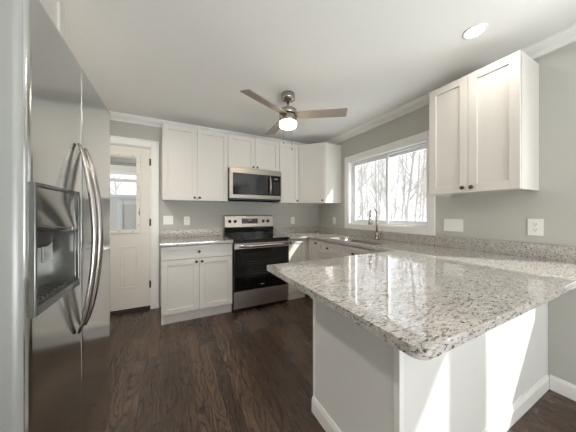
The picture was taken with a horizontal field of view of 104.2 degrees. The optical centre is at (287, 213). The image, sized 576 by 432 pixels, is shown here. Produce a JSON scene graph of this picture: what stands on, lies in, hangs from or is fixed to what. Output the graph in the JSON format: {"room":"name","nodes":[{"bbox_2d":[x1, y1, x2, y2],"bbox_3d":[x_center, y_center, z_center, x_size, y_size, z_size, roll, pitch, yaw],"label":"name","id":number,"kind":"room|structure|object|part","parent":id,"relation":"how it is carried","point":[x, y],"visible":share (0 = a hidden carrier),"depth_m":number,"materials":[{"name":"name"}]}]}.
{"room":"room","nodes":[
{"label":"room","id":0,"kind":"room"},
{"bbox_2d":[110,155,135,229],"bbox_3d":[-3.360,0.035,4.521,2.600,2.400,0.100,0,0,-27],"label":"wall","id":1,"kind":"structure","parent":0,"point":[129,211],"depth_m":4.50,"materials":[{"name":"white"}]},
{"bbox_2d":[110,171,135,229],"bbox_3d":[-3.134,0.195,4.564,1.160,2.080,0.030,0,0,-27],"label":"trim","id":2,"kind":"structure","parent":1,"relation":"attached to","point":[120,203],"depth_m":4.46,"materials":[{"name":"white paint"}]},
{"bbox_2d":[110,120,317,306],"bbox_3d":[-1.058,0.010,3.364,3.840,2.450,0.140,0,0,-27],"label":"wall","id":3,"kind":"structure","parent":0,"point":[203,214],"depth_m":3.21,"materials":[{"name":"grey paint"}]},
{"bbox_2d":[110,178,135,182],"bbox_3d":[-2.250,0.175,2.938,0.860,2.120,0.030,0,0,-27],"label":"storm door","id":4,"kind":"structure","parent":3,"relation":"in","point":[111,179],"depth_m":2.96,"materials":[{"name":"white plastic"}]},
{"bbox_2d":[110,157,135,165],"bbox_3d":[-2.159,-0.655,2.761,0.480,0.094,0.020,0,0,-27],"label":"raised blind","id":5,"kind":"object","parent":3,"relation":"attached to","point":[113,160],"depth_m":2.80,"materials":[{"name":"white fabric"}]},
{"bbox_2d":[110,135,158,315],"bbox_3d":[-2.162,0.143,2.766,0.996,2.183,0.196,0,0,-27],"label":"door","id":6,"kind":"structure","parent":3,"relation":"in","point":[134,254],"depth_m":2.86,"materials":[{"name":"white paint"}]},
{"bbox_3d":[-2.143,-0.257,2.731,0.584,1.002,0.012,0,0,-27],"label":"glazing frame","id":7,"kind":"part","parent":6,"relation":"part of","materials":[{"name":"white paint"}]},
{"bbox_2d":[163,216,172,224],"bbox_3d":[-1.601,0.083,2.997,0.116,0.118,0.016,0,0,-27],"label":"light switch","id":8,"kind":"object","parent":3,"relation":"attached to","point":[167,220],"visible":1,"depth_m":3.00,"materials":[{"name":"white plastic"}]},
{"bbox_2d":[184,216,189,224],"bbox_3d":[-1.400,0.095,3.105,0.074,0.118,0.008,0,0,-27],"label":"wall outlet","id":9,"kind":"object","parent":3,"relation":"attached to","point":[186,219],"visible":1,"depth_m":3.10,"materials":[{"name":"white plastic"}]},
{"bbox_2d":[162,229,222,237],"bbox_3d":[-1.312,0.270,3.140,0.790,0.102,0.021,0,0,-27],"label":"backsplash","id":10,"kind":"structure","parent":3,"relation":"attached to","point":[196,232],"depth_m":3.11,"materials":[{"name":"stone"}]},
{"bbox_2d":[162,123,227,202],"bbox_3d":[-1.229,-0.629,2.997,0.778,0.920,0.353,0,0,-27],"label":"upper cabinet","id":11,"kind":"object","parent":3,"relation":"attached to","point":[194,161],"visible":1,"depth_m":2.84,"materials":[{"name":"white paint"}]},
{"bbox_3d":[-1.339,-0.629,2.784,0.386,0.917,0.019,0,0,-27],"label":"door","id":12,"kind":"part","parent":11,"relation":"part of","materials":[{"name":"white paint"}]},
{"bbox_3d":[-0.993,-0.629,2.962,0.386,0.917,0.019,0,0,-27],"label":"door","id":13,"kind":"part","parent":11,"relation":"part of","materials":[{"name":"white paint"}]},
{"bbox_2d":[109,111,304,144],"bbox_3d":[-1.006,-1.179,3.263,3.560,0.073,0.088,0,0,-27],"label":"trim","id":14,"kind":"structure","parent":3,"relation":"attached to","point":[116,116],"depth_m":2.92,"materials":[{"name":"white paint"}]},
{"bbox_2d":[228,134,278,170],"bbox_3d":[-0.540,-0.858,3.350,0.766,0.462,0.353,0,0,-27],"label":"upper cabinet","id":15,"kind":"object","parent":3,"relation":"attached to","point":[243,152],"visible":0.84,"depth_m":3.20,"materials":[{"name":"white paint"}]},
{"bbox_3d":[-0.647,-0.858,3.139,0.380,0.459,0.019,0,0,-27],"label":"door","id":16,"kind":"part","parent":15,"relation":"part of","materials":[{"name":"white paint"}]},
{"bbox_2d":[228,167,280,201],"bbox_3d":[-0.515,-0.407,3.300,0.763,0.435,0.462,0,0,-27],"label":"microwave","id":17,"kind":"object","parent":15,"relation":"attached to","point":[244,184],"visible":0.97,"depth_m":3.13,"materials":[{"name":"silver metal"}]},
{"bbox_3d":[-0.490,-0.409,3.137,0.567,0.286,0.034,0,0,-27],"label":"door","id":18,"kind":"part","parent":17,"relation":"part of","materials":[{"name":"black glass"}]},
{"bbox_3d":[-0.176,-0.409,3.299,0.136,0.286,0.032,0,0,-27],"label":"control panel","id":19,"kind":"part","parent":17,"relation":"part of","materials":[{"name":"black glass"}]},
{"bbox_3d":[-0.307,-0.858,3.314,0.380,0.459,0.019,0,0,-27],"label":"door","id":20,"kind":"part","parent":15,"relation":"part of","materials":[{"name":"white paint"}]},
{"bbox_2d":[271,142,297,203],"bbox_3d":[-0.050,-0.629,3.602,0.330,0.920,0.353,0,0,-27],"label":"upper cabinet","id":21,"kind":"object","parent":3,"relation":"attached to","point":[288,158],"visible":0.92,"depth_m":3.48,"materials":[{"name":"white paint"}]},
{"bbox_3d":[0.013,-0.629,3.478,0.327,0.917,0.019,0,0,-27],"label":"door","id":22,"kind":"part","parent":21,"relation":"part of","materials":[{"name":"white paint"}]},
{"bbox_2d":[65,0,575,143],"bbox_3d":[0.571,-1.275,0.187,3.840,0.120,7.280,0,0,-27],"label":"ceiling","id":23,"kind":"structure","parent":0,"point":[190,62],"depth_m":1.65,"materials":[{"name":"paint"}]},
{"bbox_2d":[240,89,347,149],"bbox_3d":[-0.064,-0.919,2.360,1.059,0.592,0.956,0,0,-27],"label":"ceiling fan","id":24,"kind":"object","parent":23,"relation":"hanging from","point":[288,115],"visible":1,"depth_m":2.21,"materials":[{"name":"silver metal"}]},
{"bbox_3d":[-0.197,-0.998,2.011,0.123,0.036,0.507,0,0,37],"label":"blade","id":25,"kind":"part","parent":24,"relation":"part of","materials":[{"name":"brown wood"}]},
{"bbox_3d":[-0.128,-0.998,2.576,0.123,0.036,0.507,0,0,-23],"label":"blade","id":26,"kind":"part","parent":24,"relation":"part of","materials":[{"name":"brown wood"}]},
{"bbox_3d":[0.000,-0.898,2.274,0.174,0.062,0.174,0,0,-27],"label":"lamp shade","id":27,"kind":"part","parent":24,"relation":"part of","materials":[{"name":"white glass"}]},
{"bbox_3d":[0.326,-0.998,2.234,0.507,0.036,0.123,0,0,7],"label":"blade","id":28,"kind":"part","parent":24,"relation":"part of","materials":[{"name":"brown wood"}]},
{"bbox_2d":[462,23,487,38],"bbox_3d":[1.242,-1.212,1.490,0.132,0.006,0.132,0,0,-27],"label":"recessed light","id":29,"kind":"object","parent":23,"relation":"in","point":[478,29],"visible":1,"depth_m":1.48,"materials":[{"name":"white paint"}]},
{"bbox_2d":[105,294,575,431],"bbox_3d":[0.571,1.295,0.187,3.840,0.120,7.280,0,0,-27],"label":"floor","id":30,"kind":"structure","parent":0,"point":[250,369],"depth_m":1.71,"materials":[{"name":"brown wood"}]},
{"bbox_2d":[0,0,109,431],"bbox_3d":[-1.170,0.328,0.737,0.902,1.815,0.832,0,0,-27],"label":"refrigerator","id":31,"kind":"object","parent":30,"relation":"on","point":[55,124],"visible":1,"depth_m":0.66,"materials":[{"name":"silver metal"}]},
{"bbox_3d":[-0.752,0.090,0.843,0.061,0.703,0.039,0,0,-27],"label":"handle","id":32,"kind":"part","parent":31,"relation":"part of","materials":[{"name":"metal"}]},
{"bbox_3d":[-0.783,0.090,0.903,0.061,0.703,0.039,0,0,-27],"label":"handle","id":33,"kind":"part","parent":31,"relation":"part of","materials":[{"name":"metal"}]},
{"bbox_3d":[-0.943,0.280,1.063,0.076,1.720,0.460,0,0,-27],"label":"fresh food door","id":34,"kind":"part","parent":31,"relation":"part of","materials":[{"name":"silver metal"}]},
{"bbox_2d":[161,243,231,324],"bbox_3d":[-1.167,0.794,2.874,0.776,0.882,0.625,0,0,-27],"label":"base cabinet","id":35,"kind":"object","parent":30,"relation":"on","point":[196,280],"visible":0.99,"depth_m":2.60,"materials":[{"name":"white paint"}]},
{"bbox_3d":[-1.215,0.818,2.541,0.385,0.600,0.019,0,0,-27],"label":"door","id":36,"kind":"part","parent":35,"relation":"part of","materials":[{"name":"white paint"}]},
{"bbox_2d":[159,229,232,246],"bbox_3d":[-1.171,0.285,2.865,0.790,0.132,0.639,0,0,-27],"label":"countertop","id":37,"kind":"structure","parent":35,"relation":"on","point":[196,236],"depth_m":2.97,"materials":[{"name":"white stone"}]},
{"bbox_3d":[-1.042,0.438,2.630,0.773,0.147,0.019,0,0,-27],"label":"drawer","id":38,"kind":"part","parent":35,"relation":"part of","materials":[{"name":"white paint"}]},
{"bbox_3d":[-0.869,0.818,2.718,0.385,0.600,0.019,0,0,-27],"label":"door","id":39,"kind":"part","parent":35,"relation":"part of","materials":[{"name":"white paint"}]},
{"bbox_2d":[224,215,288,310],"bbox_3d":[-0.449,0.629,3.172,0.767,1.212,0.698,0,0,-27],"label":"range","id":40,"kind":"object","parent":30,"relation":"on","point":[255,246],"visible":0.94,"depth_m":2.94,"materials":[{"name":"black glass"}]},
{"bbox_3d":[-0.590,0.111,3.448,0.761,0.176,0.077,0,0,-27],"label":"control panel","id":41,"kind":"part","parent":40,"relation":"part of","materials":[{"name":"silver metal"}]},
{"bbox_2d":[225,234,288,240],"bbox_3d":[-0.449,0.328,3.173,0.767,0.020,0.555,0,0,-27],"label":"cooktop","id":42,"kind":"object","parent":40,"relation":"in","point":[235,237],"depth_m":3.07,"materials":[{"name":"black glass"}]},
{"bbox_3d":[-0.333,1.079,2.948,0.753,0.212,0.028,0,0,-27],"label":"storage drawer","id":43,"kind":"part","parent":40,"relation":"part of","materials":[{"name":"silver metal"}]},
{"bbox_3d":[-0.331,0.665,2.943,0.755,0.596,0.038,0,0,-27],"label":"oven door","id":44,"kind":"part","parent":40,"relation":"part of","materials":[{"name":"black glass"}]},
{"bbox_3d":[-0.305,0.400,2.893,0.671,0.033,0.069,0,0,-27],"label":"handle","id":45,"kind":"part","parent":40,"relation":"part of","materials":[{"name":"metal"}]},
{"bbox_2d":[288,238,308,299],"bbox_3d":[0.023,0.794,3.485,0.342,0.882,0.625,0,0,-27],"label":"base cabinet","id":46,"kind":"object","parent":30,"relation":"on","point":[298,248],"visible":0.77,"depth_m":3.24,"materials":[{"name":"white paint"}]},
{"bbox_2d":[309,238,318,298],"bbox_3d":[0.606,0.794,3.312,0.640,0.882,0.259,0,0,-27],"label":"base cabinet","id":47,"kind":"object","parent":30,"relation":"on","point":[313,244],"visible":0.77,"depth_m":3.17,"materials":[{"name":"white paint"}]},
{"bbox_3d":[0.362,0.741,3.170,0.019,0.753,0.226,0,0,-27],"label":"door","id":48,"kind":"part","parent":47,"relation":"part of","materials":[{"name":"white paint"}]},
{"bbox_2d":[318,240,370,258],"bbox_3d":[0.875,0.794,2.788,0.640,0.882,0.914,0,0,-27],"label":"base cabinet","id":49,"kind":"object","parent":30,"relation":"on","point":[325,249],"visible":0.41,"depth_m":2.72,"materials":[{"name":"white paint"}]},
{"bbox_3d":[0.520,0.818,2.862,0.019,0.600,0.454,0,0,-27],"label":"door","id":50,"kind":"part","parent":49,"relation":"part of","materials":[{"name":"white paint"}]},
{"bbox_3d":[0.520,0.438,2.862,0.019,0.147,0.454,0,0,-27],"label":"drawer","id":51,"kind":"part","parent":49,"relation":"part of","materials":[{"name":"white paint"}]},
{"bbox_3d":[0.728,0.438,2.455,0.019,0.147,0.454,0,0,-27],"label":"drawer","id":52,"kind":"part","parent":49,"relation":"part of","materials":[{"name":"white paint"}]},
{"bbox_2d":[312,298,549,431],"bbox_3d":[0.993,0.794,1.507,1.600,0.882,0.643,0,0,-27],"label":"base cabinet","id":53,"kind":"object","parent":30,"relation":"on","point":[362,382],"visible":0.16,"depth_m":1.15,"materials":[{"name":"white paint"}]},
{"bbox_3d":[0.162,0.746,1.399,0.004,0.786,0.020,0,0,-27],"label":"corner trim","id":54,"kind":"part","parent":53,"relation":"part of","materials":[{"name":"white paint"}]},
{"bbox_3d":[0.302,0.794,1.144,0.011,0.882,0.601,0,0,-27],"label":"panel","id":55,"kind":"part","parent":53,"relation":"part of","materials":[{"name":"white paint"}]},
{"bbox_3d":[0.438,0.746,0.886,0.026,0.786,0.026,0,0,-27],"label":"corner trim","id":56,"kind":"part","parent":53,"relation":"part of","materials":[{"name":"white paint"}]},
{"bbox_2d":[267,226,575,359],"bbox_3d":[0.436,0.285,2.317,1.851,0.132,3.080,0,0,-27],"label":"countertop","id":57,"kind":"structure","parent":53,"relation":"on","point":[426,297],"depth_m":1.08,"materials":[{"name":"white stone"}]},
{"bbox_2d":[339,239,383,244],"bbox_3d":[0.878,0.453,2.744,0.416,0.200,0.796,0,0,-27],"label":"sink","id":58,"kind":"object","parent":57,"relation":"in","point":[351,240],"visible":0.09,"depth_m":2.96,"materials":[{"name":"metal"}]},
{"bbox_2d":[368,208,381,239],"bbox_3d":[1.069,0.121,2.779,0.193,0.398,0.097,0,0,-27],"label":"faucet","id":59,"kind":"object","parent":57,"relation":"on","point":[377,234],"visible":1,"depth_m":2.81,"materials":[{"name":"silver metal"}]},
{"bbox_3d":[0.999,1.188,1.494,1.600,0.095,0.615,0,0,-27],"label":"baseboard","id":60,"kind":"part","parent":53,"relation":"part of","materials":[{"name":"white paint"}]},
{"bbox_3d":[1.142,0.794,1.244,1.574,0.882,0.011,0,0,-27],"label":"panel","id":61,"kind":"part","parent":53,"relation":"part of","materials":[{"name":"white paint"}]},
{"bbox_3d":[1.841,0.746,1.593,0.012,0.786,0.004,0,0,-27],"label":"corner trim","id":62,"kind":"part","parent":53,"relation":"part of","materials":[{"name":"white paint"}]},
{"bbox_2d":[318,42,575,384],"bbox_3d":[2.218,0.010,1.032,0.140,2.450,7.000,0,0,-27],"label":"wall","id":63,"kind":"structure","parent":0,"point":[498,216],"depth_m":1.60,"materials":[{"name":"grey paint"}]},
{"bbox_2d":[295,142,340,204],"bbox_3d":[0.432,-0.629,3.692,0.606,0.920,0.631,0,0,-27],"label":"upper cabinet","id":64,"kind":"object","parent":63,"relation":"attached to","point":[319,164],"visible":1,"depth_m":3.48,"materials":[{"name":"white paint"}]},
{"bbox_3d":[0.363,-0.629,3.485,0.408,0.917,0.019,0,0,20],"label":"door","id":65,"kind":"part","parent":64,"relation":"part of","materials":[{"name":"white paint"}]},
{"bbox_2d":[345,131,434,235],"bbox_3d":[1.248,-0.319,2.903,0.158,1.093,1.341,0,0,-27],"label":"window","id":66,"kind":"structure","parent":63,"relation":"in","point":[420,141],"depth_m":2.86,"materials":[{"name":"white paint"}]},
{"bbox_3d":[1.148,-0.319,3.136,0.027,0.869,0.610,0,0,-27],"label":"sash","id":67,"kind":"part","parent":66,"relation":"part of","materials":[{"name":"clear glass"}]},
{"bbox_3d":[1.278,-0.319,2.918,0.080,0.913,1.161,0,0,-27],"label":"frame","id":68,"kind":"part","parent":66,"relation":"part of","materials":[{"name":"white plastic"}]},
{"bbox_3d":[1.422,-0.319,2.674,0.027,0.869,0.550,0,0,-27],"label":"sash","id":69,"kind":"part","parent":66,"relation":"part of","materials":[{"name":"white plastic"}]},
{"bbox_2d":[273,226,575,262],"bbox_3d":[0.844,0.270,2.527,0.933,0.102,3.080,0,0,-27],"label":"backsplash","id":70,"kind":"structure","parent":63,"relation":"attached to","point":[551,252],"depth_m":2.02,"materials":[{"name":"stone"}]},
{"bbox_2d":[324,24,575,143],"bbox_3d":[2.116,-1.179,0.980,0.088,0.073,7.000,0,0,-27],"label":"trim","id":71,"kind":"structure","parent":63,"relation":"attached to","point":[566,36],"depth_m":2.32,"materials":[{"name":"white paint"}]},
{"bbox_2d":[444,219,462,231],"bbox_3d":[1.570,0.107,2.131,0.008,0.118,0.166,0,0,-27],"label":"light switch","id":72,"kind":"object","parent":63,"relation":"attached to","point":[456,225],"visible":1,"depth_m":2.12,"materials":[{"name":"white plastic"}]},
{"bbox_2d":[429,50,538,195],"bbox_3d":[1.535,-0.629,1.817,0.353,0.920,0.597,0,0,-27],"label":"upper cabinet","id":73,"kind":"object","parent":63,"relation":"attached to","point":[484,123],"visible":1,"depth_m":1.65,"materials":[{"name":"white paint"}]},
{"bbox_3d":[1.343,-0.629,1.887,0.019,0.917,0.295,0,0,-27],"label":"door","id":74,"kind":"part","parent":73,"relation":"part of","materials":[{"name":"white paint"}]},
{"bbox_3d":[1.480,-0.629,1.621,0.019,0.917,0.295,0,0,-27],"label":"door","id":75,"kind":"part","parent":73,"relation":"part of","materials":[{"name":"white paint"}]},
{"bbox_2d":[528,219,542,235],"bbox_3d":[1.818,0.098,1.648,0.008,0.124,0.080,0,0,-27],"label":"wall outlet","id":76,"kind":"object","parent":63,"relation":"attached to","point":[535,226],"visible":1,"depth_m":1.65,"materials":[{"name":"white plastic"}]},
{"bbox_2d":[550,374,575,400],"bbox_3d":[2.797,1.185,-0.268,0.014,0.100,4.158,0,0,-27],"label":"baseboard","id":77,"kind":"structure","parent":63,"relation":"attached to","point":[567,389],"depth_m":1.52,"materials":[{"name":"white paint"}]},
{"bbox_3d":[-1.075,0.010,-0.657,0.140,2.450,7.000,0,0,-27],"label":"wall","id":78,"kind":"structure","parent":0,"visible":0},
{"bbox_2d":[39,0,64,39],"bbox_3d":[-1.286,-0.884,0.678,0.699,0.509,0.832,0,0,-27],"label":"upper cabinet","id":79,"kind":"object","parent":78,"relation":"attached to","point":[55,9],"visible":0.02,"depth_m":1.14,"materials":[{"name":"white paint"}]},
{"label":"outside","id":80,"kind":"structure","parent":0,"visible":0},
{"bbox_2d":[359,218,425,220],"bbox_3d":[29.323,2.235,46.964,89.700,0.100,170.000,0,0,-27],"label":"ground","id":81,"kind":"structure","parent":80,"point":[359,218],"depth_m":87.48,"materials":[{"name":"white snow"}]},
{"bbox_2d":[357,165,368,218],"bbox_3d":[9.938,-4.719,30.272,2.278,13.815,2.750,0,0,-1],"label":"bare tree","id":82,"kind":"object","parent":81,"relation":"on","point":[364,165],"visible":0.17,"depth_m":30.42,"materials":[{"name":"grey plant"}]},
{"bbox_2d":[360,165,373,217],"bbox_3d":[9.588,-3.030,27.296,2.117,10.433,2.326,0,0,3],"label":"bare tree","id":83,"kind":"object","parent":81,"relation":"on","point":[362,165],"visible":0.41,"depth_m":27.15,"materials":[{"name":"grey plant"}]},
{"bbox_2d":[357,163,384,219],"bbox_3d":[6.104,-5.144,18.328,2.994,14.667,3.312,0,0,-34],"label":"bare tree","id":84,"kind":"object","parent":81,"relation":"on","point":[362,180],"visible":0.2,"depth_m":18.22,"materials":[{"name":"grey plant"}]},
{"bbox_2d":[357,162,384,218],"bbox_3d":[2.737,-5.332,9.075,3.071,15.044,3.397,0,0,4],"label":"bare tree","id":85,"kind":"object","parent":81,"relation":"on","point":[365,182],"visible":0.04,"depth_m":8.48,"materials":[{"name":"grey plant"}]},
{"bbox_2d":[364,160,385,218],"bbox_3d":[9.229,-4.691,23.043,2.809,13.761,3.107,0,0,-20],"label":"bare tree","id":86,"kind":"object","parent":81,"relation":"on","point":[378,164],"visible":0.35,"depth_m":23.02,"materials":[{"name":"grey plant"}]},
{"bbox_2d":[361,160,390,219],"bbox_3d":[5.979,-3.977,14.899,2.757,12.330,2.824,0,0,44],"label":"bare tree","id":87,"kind":"object","parent":81,"relation":"on","point":[375,184],"visible":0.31,"depth_m":14.57,"materials":[{"name":"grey plant"}]},
{"bbox_2d":[375,159,385,216],"bbox_3d":[13.260,-5.264,32.064,3.366,14.908,3.043,0,0,-27],"label":"bare tree","id":88,"kind":"object","parent":81,"relation":"on","point":[383,159],"visible":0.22,"depth_m":32.08,"materials":[{"name":"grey plant"}]},
{"bbox_2d":[374,159,393,208],"bbox_3d":[12.321,-4.314,28.983,2.908,13.004,2.978,0,0,-31],"label":"bare tree","id":89,"kind":"object","parent":81,"relation":"on","point":[385,159],"visible":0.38,"depth_m":28.73,"materials":[{"name":"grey plant"}]},
{"bbox_2d":[378,157,399,219],"bbox_3d":[9.040,-4.259,20.284,2.883,12.894,2.953,0,0,5],"label":"bare tree","id":90,"kind":"object","parent":81,"relation":"on","point":[383,176],"visible":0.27,"depth_m":19.79,"materials":[{"name":"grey plant"}]},
{"bbox_2d":[391,157,403,218],"bbox_3d":[16.420,-3.498,33.961,2.307,11.368,2.535,0,0,-21],"label":"bare tree","id":91,"kind":"object","parent":81,"relation":"on","point":[398,176],"visible":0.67,"depth_m":33.89,"materials":[{"name":"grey plant"}]},
{"bbox_2d":[390,154,413,220],"bbox_3d":[12.721,-4.901,24.587,3.202,14.182,2.895,0,0,1],"label":"bare tree","id":92,"kind":"object","parent":81,"relation":"on","point":[404,185],"visible":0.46,"depth_m":24.60,"materials":[{"name":"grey plant"}]},
{"bbox_2d":[395,155,415,215],"bbox_3d":[16.021,-5.325,30.765,3.394,15.031,3.068,0,0,34],"label":"bare tree","id":93,"kind":"object","parent":81,"relation":"on","point":[402,155],"visible":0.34,"depth_m":30.67,"materials":[{"name":"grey plant"}]},
{"bbox_2d":[395,150,425,220],"bbox_3d":[5.987,-4.707,10.310,2.744,13.789,2.274,0,0,18],"label":"bare tree","id":94,"kind":"object","parent":81,"relation":"on","point":[410,174],"visible":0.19,"depth_m":10.36,"materials":[{"name":"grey plant"}]},
{"bbox_2d":[406,149,425,220],"bbox_3d":[9.240,-4.105,15.636,2.814,12.585,2.882,0,0,8],"label":"bare tree","id":95,"kind":"object","parent":81,"relation":"on","point":[419,155],"visible":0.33,"depth_m":15.95,"materials":[{"name":"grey plant"}]},
{"bbox_2d":[409,150,425,220],"bbox_3d":[13.213,-4.515,21.430,3.070,13.406,2.998,0,0,31],"label":"bare tree","id":96,"kind":"object","parent":81,"relation":"on","point":[420,215],"visible":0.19,"depth_m":21.58,"materials":[{"name":"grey plant"}]},
{"bbox_2d":[415,152,425,220],"bbox_3d":[16.613,-5.442,27.265,3.038,15.262,2.517,0,0,-35],"label":"bare tree","id":97,"kind":"object","parent":81,"relation":"on","point":[422,152],"visible":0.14,"depth_m":26.99,"materials":[{"name":"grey plant"}]},
{"bbox_2d":[415,160,425,220],"bbox_3d":[19.644,-5.640,32.145,3.536,15.660,3.196,0,0,-44],"label":"bare tree","id":98,"kind":"object","parent":81,"relation":"on","point":[416,160],"visible":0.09,"depth_m":32.15,"materials":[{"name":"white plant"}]},
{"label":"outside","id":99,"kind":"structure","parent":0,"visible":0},
{"bbox_3d":[-42.273,2.235,44.127,40.300,0.100,109.700,0,0,-27],"label":"ground","id":100,"kind":"structure","parent":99,"visible":0},
{"bbox_2d":[110,175,127,193],"bbox_3d":[-12.112,-5.470,15.251,3.049,15.318,2.526,0,0,-10],"label":"bare tree","id":101,"kind":"object","parent":100,"relation":"on","point":[113,176],"visible":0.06,"depth_m":15.28,"materials":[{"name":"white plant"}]}
]}

